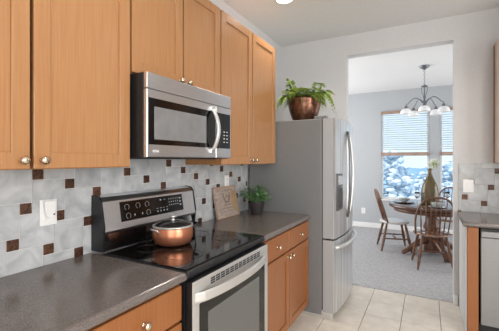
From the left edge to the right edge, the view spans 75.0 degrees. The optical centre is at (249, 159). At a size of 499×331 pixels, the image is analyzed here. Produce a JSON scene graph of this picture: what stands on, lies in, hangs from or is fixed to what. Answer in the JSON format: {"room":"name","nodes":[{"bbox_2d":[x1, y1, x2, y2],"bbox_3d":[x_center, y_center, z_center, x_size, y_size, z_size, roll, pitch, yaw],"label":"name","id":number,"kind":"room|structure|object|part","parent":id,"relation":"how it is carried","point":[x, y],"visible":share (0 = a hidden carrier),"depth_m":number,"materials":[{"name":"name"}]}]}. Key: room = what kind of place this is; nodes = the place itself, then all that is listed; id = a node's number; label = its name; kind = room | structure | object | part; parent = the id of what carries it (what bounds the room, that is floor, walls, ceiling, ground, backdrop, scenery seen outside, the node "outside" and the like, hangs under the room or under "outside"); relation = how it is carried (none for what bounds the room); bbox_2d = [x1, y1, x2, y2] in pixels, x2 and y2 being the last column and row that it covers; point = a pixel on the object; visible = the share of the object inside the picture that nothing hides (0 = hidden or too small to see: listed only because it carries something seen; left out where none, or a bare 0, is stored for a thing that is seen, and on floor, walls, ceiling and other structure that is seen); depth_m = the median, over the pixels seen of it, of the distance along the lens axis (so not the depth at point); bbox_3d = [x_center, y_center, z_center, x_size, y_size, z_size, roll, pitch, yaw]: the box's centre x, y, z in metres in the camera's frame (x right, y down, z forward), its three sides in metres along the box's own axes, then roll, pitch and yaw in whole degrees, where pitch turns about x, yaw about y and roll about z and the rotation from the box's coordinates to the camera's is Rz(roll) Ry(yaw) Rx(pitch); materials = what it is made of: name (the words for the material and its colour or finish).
{"room":"kitchen","nodes":[
{"label":"kitchen","id":0,"kind":"room"},
{"bbox_2d":[96,0,281,254],"bbox_3d":[-1.291,0.027,1.066,0.120,2.860,6.830,0,0,29],"label":"wall","id":1,"kind":"structure","parent":0,"point":[222,5],"depth_m":3.41,"materials":[{"name":"grey paint"}]},
{"bbox_2d":[40,199,56,226],"bbox_3d":[-0.949,0.247,1.535,0.008,0.122,0.079,0,0,29],"label":"outlet","id":2,"kind":"object","parent":1,"relation":"attached to","point":[44,221],"visible":0.58,"depth_m":1.52,"materials":[{"name":"white plastic"}]},
{"bbox_2d":[44,200,56,217],"bbox_3d":[-0.936,0.232,1.527,0.024,0.082,0.053,0,0,29],"label":"plug","id":3,"kind":"object","parent":2,"relation":"attached to","point":[49,206],"visible":1,"depth_m":1.52,"materials":[{"name":"white plastic"}]},
{"bbox_2d":[0,0,129,169],"bbox_3d":[-0.919,-0.510,1.241,0.360,1.090,0.911,0,0,29],"label":"upper cabinet","id":4,"kind":"object","parent":1,"relation":"attached to","point":[65,64],"visible":1,"depth_m":1.29,"materials":[{"name":"brown wood"}]},
{"bbox_3d":[-0.909,-0.508,0.978,0.020,1.081,0.454,0,0,29],"label":"door","id":5,"kind":"part","parent":4,"relation":"part of","materials":[{"name":"brown wood"}]},
{"bbox_3d":[-0.789,0.001,1.140,0.035,0.033,0.033,0,0,29],"label":"knob","id":6,"kind":"part","parent":4,"relation":"part of","materials":[{"name":"silver metal"}]},
{"bbox_3d":[-0.756,0.001,1.200,0.035,0.033,0.033,0,0,29],"label":"knob","id":7,"kind":"part","parent":4,"relation":"part of","materials":[{"name":"silver metal"}]},
{"bbox_2d":[0,159,246,277],"bbox_3d":[-0.660,0.227,2.083,0.010,0.560,2.640,0,0,29],"label":"backsplash","id":8,"kind":"structure","parent":1,"relation":"attached to","point":[25,245],"depth_m":1.63,"materials":[{"name":"tile"}]},
{"bbox_2d":[130,0,219,93],"bbox_3d":[-0.512,-0.741,1.985,0.360,0.628,0.775,0,0,29],"label":"upper cabinet","id":9,"kind":"object","parent":1,"relation":"attached to","point":[178,40],"visible":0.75,"depth_m":1.87,"materials":[{"name":"brown wood"}]},
{"bbox_3d":[-0.488,-0.740,1.746,0.020,0.619,0.372,0,0,29],"label":"door","id":10,"kind":"part","parent":9,"relation":"part of","materials":[{"name":"brown wood"}]},
{"bbox_2d":[130,71,230,158],"bbox_3d":[-0.455,-0.214,1.951,0.468,0.418,0.750,0,0,29],"label":"microwave","id":11,"kind":"object","parent":9,"relation":"attached to","point":[170,118],"visible":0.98,"depth_m":1.72,"materials":[{"name":"silver metal"}]},
{"bbox_3d":[-0.358,-0.177,1.797,0.022,0.329,0.572,0,0,29],"label":"door","id":12,"kind":"part","parent":11,"relation":"part of","materials":[{"name":"metal"}]},
{"bbox_3d":[-0.347,-0.188,1.795,0.004,0.226,0.563,0,0,29],"label":"door glass","id":13,"kind":"part","parent":11,"relation":"part of","materials":[{"name":"black glass"}]},
{"bbox_3d":[-0.315,-0.384,1.875,0.022,0.077,0.750,0,0,29],"label":"vent panel","id":14,"kind":"part","parent":11,"relation":"part of","materials":[{"name":"metal"}]},
{"bbox_3d":[-0.207,-0.185,1.983,0.066,0.286,0.032,0,0,29],"label":"handle","id":15,"kind":"part","parent":11,"relation":"part of","materials":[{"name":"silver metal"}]},
{"bbox_3d":[-0.177,-0.177,2.127,0.022,0.329,0.175,0,0,29],"label":"control panel","id":16,"kind":"part","parent":11,"relation":"part of","materials":[{"name":"metal"}]},
{"bbox_3d":[-0.301,-0.740,2.088,0.020,0.619,0.382,0,0,29],"label":"door","id":17,"kind":"part","parent":9,"relation":"part of","materials":[{"name":"brown wood"}]},
{"bbox_2d":[225,175,228,185],"bbox_3d":[-0.201,0.195,2.901,0.008,0.115,0.070,0,0,29],"label":"outlet","id":18,"kind":"object","parent":1,"relation":"attached to","point":[226,176],"visible":0.88,"depth_m":2.90,"materials":[{"name":"white plastic"}]},
{"bbox_2d":[185,10,275,164],"bbox_3d":[-0.101,-0.510,2.735,0.360,1.090,0.925,0,0,29],"label":"upper cabinet","id":19,"kind":"object","parent":1,"relation":"attached to","point":[247,62],"visible":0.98,"depth_m":2.61,"materials":[{"name":"brown wood"}]},
{"bbox_3d":[-0.094,-0.508,2.466,0.020,1.081,0.452,0,0,29],"label":"door","id":20,"kind":"part","parent":19,"relation":"part of","materials":[{"name":"brown wood"}]},
{"bbox_3d":[0.129,-0.508,2.874,0.020,1.081,0.452,0,0,29],"label":"door","id":21,"kind":"part","parent":19,"relation":"part of","materials":[{"name":"brown wood"}]},
{"bbox_2d":[222,0,498,93],"bbox_3d":[1.137,-1.453,1.732,6.700,0.100,10.330,0,0,29],"label":"ceiling","id":22,"kind":"structure","parent":0,"point":[297,21],"depth_m":3.37,"materials":[{"name":"paint"}]},
{"bbox_2d":[275,0,293,3],"bbox_3d":[0.303,-1.397,2.832,0.172,0.009,0.172,0,0,29],"label":"recessed light","id":23,"kind":"object","parent":22,"relation":"in","point":[276,1],"visible":1,"depth_m":2.87,"materials":[{"name":"white glass"}]},
{"bbox_2d":[400,65,449,116],"bbox_3d":[2.595,-1.047,4.822,0.649,0.712,0.625,0,0,29],"label":"chandelier","id":24,"kind":"object","parent":22,"relation":"hanging from","point":[437,111],"visible":1,"depth_m":4.83,"materials":[{"name":"grey metal"}]},
{"bbox_3d":[2.354,-0.731,4.891,0.160,0.080,0.160,0,0,29],"label":"lamp shade","id":25,"kind":"part","parent":24,"relation":"part of","materials":[{"name":"white glass"}]},
{"bbox_3d":[2.574,-0.731,5.098,0.160,0.080,0.160,0,0,29],"label":"lamp shade","id":26,"kind":"part","parent":24,"relation":"part of","materials":[{"name":"white glass"}]},
{"bbox_3d":[2.484,-0.731,4.618,0.160,0.080,0.160,0,0,29],"label":"lamp shade","id":27,"kind":"part","parent":24,"relation":"part of","materials":[{"name":"white glass"}]},
{"bbox_3d":[2.839,-0.731,4.953,0.160,0.080,0.160,0,0,29],"label":"lamp shade","id":28,"kind":"part","parent":24,"relation":"part of","materials":[{"name":"white glass"}]},
{"bbox_3d":[2.783,-0.731,4.656,0.160,0.080,0.160,0,0,29],"label":"lamp shade","id":29,"kind":"part","parent":24,"relation":"part of","materials":[{"name":"white glass"}]},
{"bbox_2d":[287,226,464,330],"bbox_3d":[1.093,1.434,1.756,6.600,0.066,10.330,0,0,29],"label":"floor","id":30,"kind":"structure","parent":0,"point":[390,270],"depth_m":3.43,"materials":[{"name":"grey carpet"}]},
{"bbox_2d":[87,285,181,330],"bbox_3d":[-0.773,0.971,1.162,0.671,0.872,0.912,0,0,29],"label":"base cabinet","id":31,"kind":"object","parent":30,"relation":"on","point":[162,312],"visible":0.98,"depth_m":1.27,"materials":[{"name":"brown wood"}]},
{"bbox_2d":[0,253,186,330],"bbox_3d":[-0.781,0.513,1.168,0.654,0.039,0.920,0,0,29],"label":"countertop","id":32,"kind":"structure","parent":31,"relation":"on","point":[83,292],"depth_m":1.22,"materials":[{"name":"stone"}]},
{"bbox_3d":[-0.383,0.620,1.213,0.035,0.033,0.033,0,0,29],"label":"knob","id":33,"kind":"part","parent":31,"relation":"part of","materials":[{"name":"silver metal"}]},
{"bbox_3d":[-0.407,1.001,1.226,0.020,0.588,0.436,0,0,29],"label":"door","id":34,"kind":"part","parent":31,"relation":"part of","materials":[{"name":"brown wood"}]},
{"bbox_2d":[91,186,267,330],"bbox_3d":[-0.337,0.798,1.891,0.732,1.218,0.770,0,0,29],"label":"stove","id":35,"kind":"object","parent":30,"relation":"on","point":[225,288],"visible":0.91,"depth_m":1.76,"materials":[{"name":"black metal"}]},
{"bbox_3d":[-0.588,0.287,2.017,0.024,0.108,0.516,0,0,29],"label":"control panel","id":36,"kind":"part","parent":35,"relation":"part of","materials":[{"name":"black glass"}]},
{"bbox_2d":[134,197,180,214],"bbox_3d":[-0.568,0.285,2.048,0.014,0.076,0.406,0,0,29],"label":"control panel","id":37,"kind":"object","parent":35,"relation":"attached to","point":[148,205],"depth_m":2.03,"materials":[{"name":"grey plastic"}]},
{"bbox_2d":[150,215,198,246],"bbox_3d":[-0.436,0.400,1.908,0.232,0.162,0.302,0,0,29],"label":"cooking pot","id":38,"kind":"object","parent":35,"relation":"on","point":[172,232],"visible":1,"depth_m":1.80,"materials":[{"name":"orange metal"}]},
{"bbox_3d":[-0.445,0.363,1.892,0.214,0.024,0.214,0,0,29],"label":"lid","id":39,"kind":"part","parent":38,"relation":"part of","materials":[{"name":"clear glass"}]},
{"bbox_3d":[-0.347,0.394,1.996,0.085,0.031,0.064,0,0,43],"label":"handle","id":40,"kind":"part","parent":38,"relation":"part of","materials":[{"name":"silver metal"}]},
{"bbox_2d":[103,227,264,278],"bbox_3d":[-0.334,0.502,1.889,0.568,0.038,0.770,0,0,29],"label":"cooktop","id":41,"kind":"object","parent":35,"relation":"in","point":[208,251],"depth_m":1.73,"materials":[{"name":"black glass"}]},
{"bbox_3d":[-0.084,0.864,1.752,0.042,0.657,0.754,0,0,29],"label":"oven door","id":42,"kind":"part","parent":35,"relation":"part of","materials":[{"name":"silver metal"}]},
{"bbox_3d":[-0.052,0.611,1.722,0.070,0.046,0.699,0,0,29],"label":"handle","id":43,"kind":"part","parent":35,"relation":"part of","materials":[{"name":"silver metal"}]},
{"bbox_2d":[262,221,308,330],"bbox_3d":[0.048,0.971,2.662,0.671,0.872,0.936,0,0,29],"label":"base cabinet","id":44,"kind":"object","parent":30,"relation":"on","point":[288,251],"visible":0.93,"depth_m":2.48,"materials":[{"name":"brown wood"}]},
{"bbox_2d":[194,210,310,241],"bbox_3d":[0.039,0.513,2.666,0.654,0.039,0.943,0,0,29],"label":"countertop","id":45,"kind":"structure","parent":44,"relation":"on","point":[269,224],"depth_m":2.55,"materials":[{"name":"stone"}]},
{"bbox_2d":[211,185,239,219],"bbox_3d":[-0.202,0.362,2.830,0.076,0.265,0.340,0,0,29],"label":"wooden sign","id":46,"kind":"object","parent":45,"relation":"on","point":[225,197],"visible":1,"depth_m":2.81,"materials":[{"name":"beige wood"}]},
{"bbox_2d":[217,189,234,212],"bbox_3d":[-0.202,0.354,2.824,0.045,0.189,0.221,0,0,29],"label":"picture","id":47,"kind":"object","parent":46,"relation":"attached to","point":[225,197],"depth_m":2.82},
{"bbox_2d":[238,184,272,214],"bbox_3d":[0.052,0.359,2.961,0.320,0.266,0.308,0,0,-7],"label":"potted herb","id":48,"kind":"object","parent":45,"relation":"on","point":[256,206],"visible":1,"depth_m":2.92,"materials":[{"name":"plant"}]},
{"bbox_2d":[248,200,264,214],"bbox_3d":[0.065,0.434,2.969,0.154,0.117,0.154,0,0,29],"label":"pot","id":49,"kind":"object","parent":48,"relation":"attached to","point":[256,206],"depth_m":2.92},
{"bbox_3d":[0.189,0.620,2.314,0.020,0.150,0.453,0,0,29],"label":"drawer","id":50,"kind":"part","parent":44,"relation":"part of","materials":[{"name":"brown wood"}]},
{"bbox_3d":[0.189,1.001,2.314,0.020,0.588,0.453,0,0,29],"label":"door","id":51,"kind":"part","parent":44,"relation":"part of","materials":[{"name":"brown wood"}]},
{"bbox_3d":[0.413,0.620,2.725,0.020,0.150,0.463,0,0,29],"label":"drawer","id":52,"kind":"part","parent":44,"relation":"part of","materials":[{"name":"brown wood"}]},
{"bbox_3d":[0.413,1.001,2.725,0.020,0.588,0.463,0,0,29],"label":"door","id":53,"kind":"part","parent":44,"relation":"part of","materials":[{"name":"brown wood"}]},
{"bbox_2d":[250,115,356,319],"bbox_3d":[0.602,0.506,3.361,0.937,1.801,0.806,0,0,29],"label":"refrigerator","id":54,"kind":"object","parent":30,"relation":"on","point":[312,174],"visible":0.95,"depth_m":2.94,"materials":[{"name":"metal"}]},
{"bbox_2d":[276,78,337,119],"bbox_3d":[0.540,-0.589,3.202,0.584,0.440,0.509,0,0,-19],"label":"potted fern","id":55,"kind":"object","parent":54,"relation":"on","point":[305,105],"visible":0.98,"depth_m":3.08,"materials":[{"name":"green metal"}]},
{"bbox_2d":[288,95,321,119],"bbox_3d":[0.541,-0.486,3.204,0.332,0.234,0.332,0,0,29],"label":"pot","id":56,"kind":"object","parent":55,"relation":"attached to","point":[309,107],"depth_m":3.08,"materials":[{"name":"orange metal"}]},
{"bbox_3d":[0.802,0.162,3.020,0.130,1.060,0.400,0,0,29],"label":"door","id":57,"kind":"part","parent":54,"relation":"part of","materials":[{"name":"metal"}]},
{"bbox_3d":[0.899,1.026,3.198,0.130,0.638,0.806,0,0,29],"label":"freezer drawer","id":58,"kind":"part","parent":54,"relation":"part of","materials":[{"name":"metal"}]},
{"bbox_3d":[0.968,0.767,3.160,0.102,0.031,0.792,0,0,29],"label":"handle","id":59,"kind":"part","parent":54,"relation":"part of","materials":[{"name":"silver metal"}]},
{"bbox_3d":[0.953,0.137,3.110,0.030,0.828,0.080,0,0,-16],"label":"handle","id":60,"kind":"part","parent":54,"relation":"part of","materials":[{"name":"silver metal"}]},
{"bbox_3d":[0.997,0.162,3.376,0.130,1.060,0.400,0,0,29],"label":"door","id":61,"kind":"part","parent":54,"relation":"part of","materials":[{"name":"metal"}]},
{"bbox_3d":[0.988,0.137,3.174,0.081,0.828,0.029,0,0,-16],"label":"handle","id":62,"kind":"part","parent":54,"relation":"part of","materials":[{"name":"metal"}]},
{"bbox_2d":[374,189,412,252],"bbox_3d":[2.258,0.931,5.159,0.510,0.945,0.478,0,0,13],"label":"chair","id":63,"kind":"object","parent":30,"relation":"on","point":[397,221],"visible":0.95,"depth_m":5.08,"materials":[{"name":"brown wood"}]},
{"bbox_3d":[2.158,1.190,5.354,0.044,0.428,0.137,0,0,-36],"label":"leg","id":64,"kind":"part","parent":63,"relation":"part of","materials":[{"name":"brown wood"}]},
{"bbox_3d":[2.084,1.190,5.023,0.137,0.428,0.045,0,0,-21],"label":"leg","id":65,"kind":"part","parent":63,"relation":"part of","materials":[{"name":"brown wood"}]},
{"bbox_3d":[2.296,0.968,5.150,0.430,0.030,0.450,0,0,13],"label":"seat","id":66,"kind":"part","parent":63,"relation":"part of","materials":[{"name":"white"}]},
{"bbox_3d":[2.493,1.190,5.280,0.129,0.428,0.046,0,0,-24],"label":"leg","id":67,"kind":"part","parent":63,"relation":"part of","materials":[{"name":"brown wood"}]},
{"bbox_3d":[2.420,1.190,4.949,0.044,0.428,0.129,0,0,-32],"label":"leg","id":68,"kind":"part","parent":63,"relation":"part of","materials":[{"name":"brown wood"}]},
{"bbox_2d":[389,199,452,262],"bbox_3d":[2.716,1.028,4.840,1.186,0.741,1.186,0,0,29],"label":"dining table","id":69,"kind":"object","parent":30,"relation":"on","point":[430,244],"visible":0.52,"depth_m":4.74,"materials":[{"name":"brown wood"}]},
{"bbox_2d":[414,192,419,204],"bbox_3d":[2.485,0.566,4.819,0.072,0.182,0.072,0,0,29],"label":"drinking glass","id":70,"kind":"object","parent":69,"relation":"on","point":[417,194],"visible":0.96,"depth_m":4.79,"materials":[{"name":"white"}]},
{"bbox_2d":[421,169,438,204],"bbox_3d":[2.668,0.393,4.809,0.236,0.528,0.236,0,0,29],"label":"vase","id":71,"kind":"object","parent":69,"relation":"on","point":[429,188],"visible":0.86,"depth_m":4.74,"materials":[{"name":"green glass"}]},
{"bbox_2d":[429,159,439,168],"bbox_3d":[2.715,0.303,4.788,0.173,0.667,0.174,0,0,29],"label":"flower","id":72,"kind":"object","parent":71,"relation":"in","point":[434,163],"visible":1,"depth_m":4.76,"materials":[{"name":"white plant"}]},
{"bbox_2d":[444,192,449,204],"bbox_3d":[2.923,0.566,4.807,0.072,0.182,0.072,0,0,29],"label":"drinking glass","id":73,"kind":"object","parent":69,"relation":"on","point":[446,194],"visible":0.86,"depth_m":4.78,"materials":[{"name":"white"}]},
{"bbox_3d":[2.594,0.651,4.497,0.216,0.012,0.216,0,0,29],"label":"dinner plate","id":74,"kind":"object","parent":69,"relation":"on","visible":0},
{"bbox_2d":[430,202,443,206],"bbox_3d":[2.594,0.620,4.497,0.164,0.060,0.164,0,0,29],"label":"bowl","id":75,"kind":"object","parent":74,"relation":"on","point":[433,203],"visible":0.85,"depth_m":4.45,"materials":[{"name":"grey"}]},
{"bbox_3d":[2.375,0.650,4.993,0.296,0.013,0.296,0,0,29],"label":"charger plate","id":76,"kind":"object","parent":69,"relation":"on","visible":0},
{"bbox_3d":[2.375,0.644,4.993,0.216,0.012,0.216,0,0,29],"label":"dinner plate","id":77,"kind":"object","parent":76,"relation":"on","visible":0},
{"bbox_2d":[399,197,409,201],"bbox_3d":[2.375,0.614,4.993,0.164,0.060,0.164,0,0,29],"label":"bowl","id":78,"kind":"object","parent":77,"relation":"on","point":[402,199],"visible":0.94,"depth_m":4.95,"materials":[{"name":"grey ceramic"}]},
{"bbox_2d":[411,197,452,269],"bbox_3d":[2.400,0.931,4.262,0.478,0.945,0.510,0,0,18],"label":"chair","id":79,"kind":"object","parent":30,"relation":"on","point":[433,233],"visible":0.92,"depth_m":4.15,"materials":[{"name":"brown wood"}]},
{"bbox_3d":[2.300,1.190,4.508,0.046,0.428,0.129,0,0,-19],"label":"leg","id":80,"kind":"part","parent":79,"relation":"part of","materials":[{"name":"brown wood"}]},
{"bbox_3d":[2.197,1.190,4.180,0.137,0.428,0.044,0,0,-31],"label":"leg","id":81,"kind":"part","parent":79,"relation":"part of","materials":[{"name":"brown wood"}]},
{"bbox_3d":[2.412,0.968,4.300,0.450,0.030,0.430,0,0,18],"label":"seat","id":82,"kind":"part","parent":79,"relation":"part of","materials":[{"name":"brown wood"}]},
{"bbox_3d":[2.623,1.190,4.405,0.129,0.428,0.044,0,0,-27],"label":"leg","id":83,"kind":"part","parent":79,"relation":"part of","materials":[{"name":"brown wood"}]},
{"bbox_3d":[2.520,1.190,4.078,0.045,0.428,0.137,0,0,-16],"label":"leg","id":84,"kind":"part","parent":79,"relation":"part of","materials":[{"name":"brown wood"}]},
{"bbox_2d":[437,187,452,234],"bbox_3d":[3.259,0.931,5.349,0.510,0.945,0.478,0,0,-41],"label":"chair","id":85,"kind":"object","parent":30,"relation":"on","point":[438,218],"visible":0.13,"depth_m":5.43,"materials":[{"name":"brown wood"}]},
{"bbox_3d":[3.229,0.968,5.323,0.430,0.030,0.450,0,0,-41],"label":"seat","id":86,"kind":"part","parent":85,"relation":"part of","materials":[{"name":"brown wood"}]},
{"bbox_2d":[459,219,478,330],"bbox_3d":[1.913,0.971,2.845,0.085,0.872,0.599,0,0,29],"label":"base cabinet","id":87,"kind":"object","parent":30,"relation":"on","point":[468,236],"visible":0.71,"depth_m":2.59,"materials":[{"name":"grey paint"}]},
{"bbox_3d":[1.882,0.971,2.868,0.009,0.872,0.589,0,0,29],"label":"panel","id":88,"kind":"part","parent":87,"relation":"part of","materials":[{"name":"grey paint"}]},
{"bbox_2d":[457,211,498,228],"bbox_3d":[2.218,0.513,2.668,0.820,0.039,0.626,0,0,29],"label":"countertop","id":89,"kind":"structure","parent":87,"relation":"on","point":[468,219],"depth_m":2.70,"materials":[{"name":"stone"}]},
{"bbox_2d":[479,228,498,330],"bbox_3d":[2.226,0.973,2.656,0.618,0.868,0.602,0,0,29],"label":"dishwasher","id":90,"kind":"object","parent":30,"relation":"on","point":[488,238],"visible":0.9,"depth_m":2.52,"materials":[{"name":"silver metal"}]},
{"bbox_2d":[282,8,498,304],"bbox_3d":[1.966,0.027,3.245,6.700,2.860,0.120,0,0,29],"label":"wall","id":91,"kind":"structure","parent":0,"point":[473,36],"depth_m":3.16,"materials":[{"name":"grey paint"}]},
{"bbox_2d":[454,294,457,305],"bbox_3d":[1.999,1.357,3.150,0.035,0.100,0.014,0,0,29],"label":"baseboard","id":92,"kind":"structure","parent":91,"relation":"attached to","point":[455,296],"depth_m":3.14,"materials":[{"name":"white"}]},
{"bbox_2d":[463,179,473,192],"bbox_3d":[2.084,0.247,3.095,0.085,0.125,0.007,0,0,29],"label":"switch","id":93,"kind":"object","parent":91,"relation":"attached to","point":[468,184],"visible":1,"depth_m":3.09,"materials":[{"name":"white plastic"}]},
{"bbox_2d":[458,163,498,213],"bbox_3d":[2.376,0.268,2.946,0.814,0.478,0.010,0,0,29],"label":"backsplash","id":94,"kind":"structure","parent":91,"relation":"attached to","point":[485,197],"depth_m":3.05,"materials":[{"name":"tile"}]},
{"bbox_2d":[494,38,498,162],"bbox_3d":[2.410,-0.519,2.725,0.536,1.092,0.360,0,0,29],"label":"upper cabinet","id":95,"kind":"object","parent":91,"relation":"attached to","point":[496,46],"visible":1,"depth_m":2.91,"materials":[{"name":"laminate"}]},
{"bbox_2d":[349,85,452,229],"bbox_3d":[3.296,0.027,6.404,6.000,2.860,0.140,0,0,29],"label":"wall","id":96,"kind":"structure","parent":0,"point":[365,109],"depth_m":6.71,"materials":[{"name":"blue paint"}]},
{"bbox_2d":[352,221,452,233],"bbox_3d":[3.259,1.351,6.335,5.800,0.099,0.016,0,0,29],"label":"baseboard","id":97,"kind":"structure","parent":96,"relation":"attached to","point":[355,223],"depth_m":6.61,"materials":[{"name":"white"}]},
{"bbox_2d":[381,112,428,200],"bbox_3d":[3.089,-0.078,6.477,0.922,1.810,0.130,0,0,29],"label":"window","id":98,"kind":"structure","parent":96,"relation":"in","point":[401,176],"depth_m":6.51,"materials":[{"name":"white"}]},
{"bbox_2d":[381,109,428,155],"bbox_3d":[3.064,-0.532,6.432,0.854,0.895,0.057,0,0,29],"label":"window blind","id":99,"kind":"object","parent":98,"relation":"attached to","point":[421,153],"visible":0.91,"depth_m":6.43,"materials":[{"name":"white plastic"}]},
{"bbox_3d":[3.066,-0.119,6.434,0.850,0.068,0.052,0,0,29],"label":"rail","id":100,"kind":"part","parent":99,"relation":"part of","materials":[{"name":"brown wood"}]},
{"bbox_2d":[440,110,452,201],"bbox_3d":[4.001,-0.078,5.978,0.922,1.810,0.130,0,0,29],"label":"window","id":101,"kind":"structure","parent":96,"relation":"in","point":[446,161],"depth_m":6.16,"materials":[{"name":"white"}]},
{"bbox_2d":[440,107,452,155],"bbox_3d":[3.977,-0.532,5.933,0.854,0.895,0.057,0,0,29],"label":"window blind","id":102,"kind":"object","parent":101,"relation":"attached to","point":[451,108],"visible":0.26,"depth_m":6.08,"materials":[{"name":"white plastic"}]},
{"bbox_3d":[3.978,-0.119,5.935,0.850,0.068,0.052,0,0,29],"label":"rail","id":103,"kind":"part","parent":102,"relation":"part of","materials":[{"name":"brown wood"}]}
]}

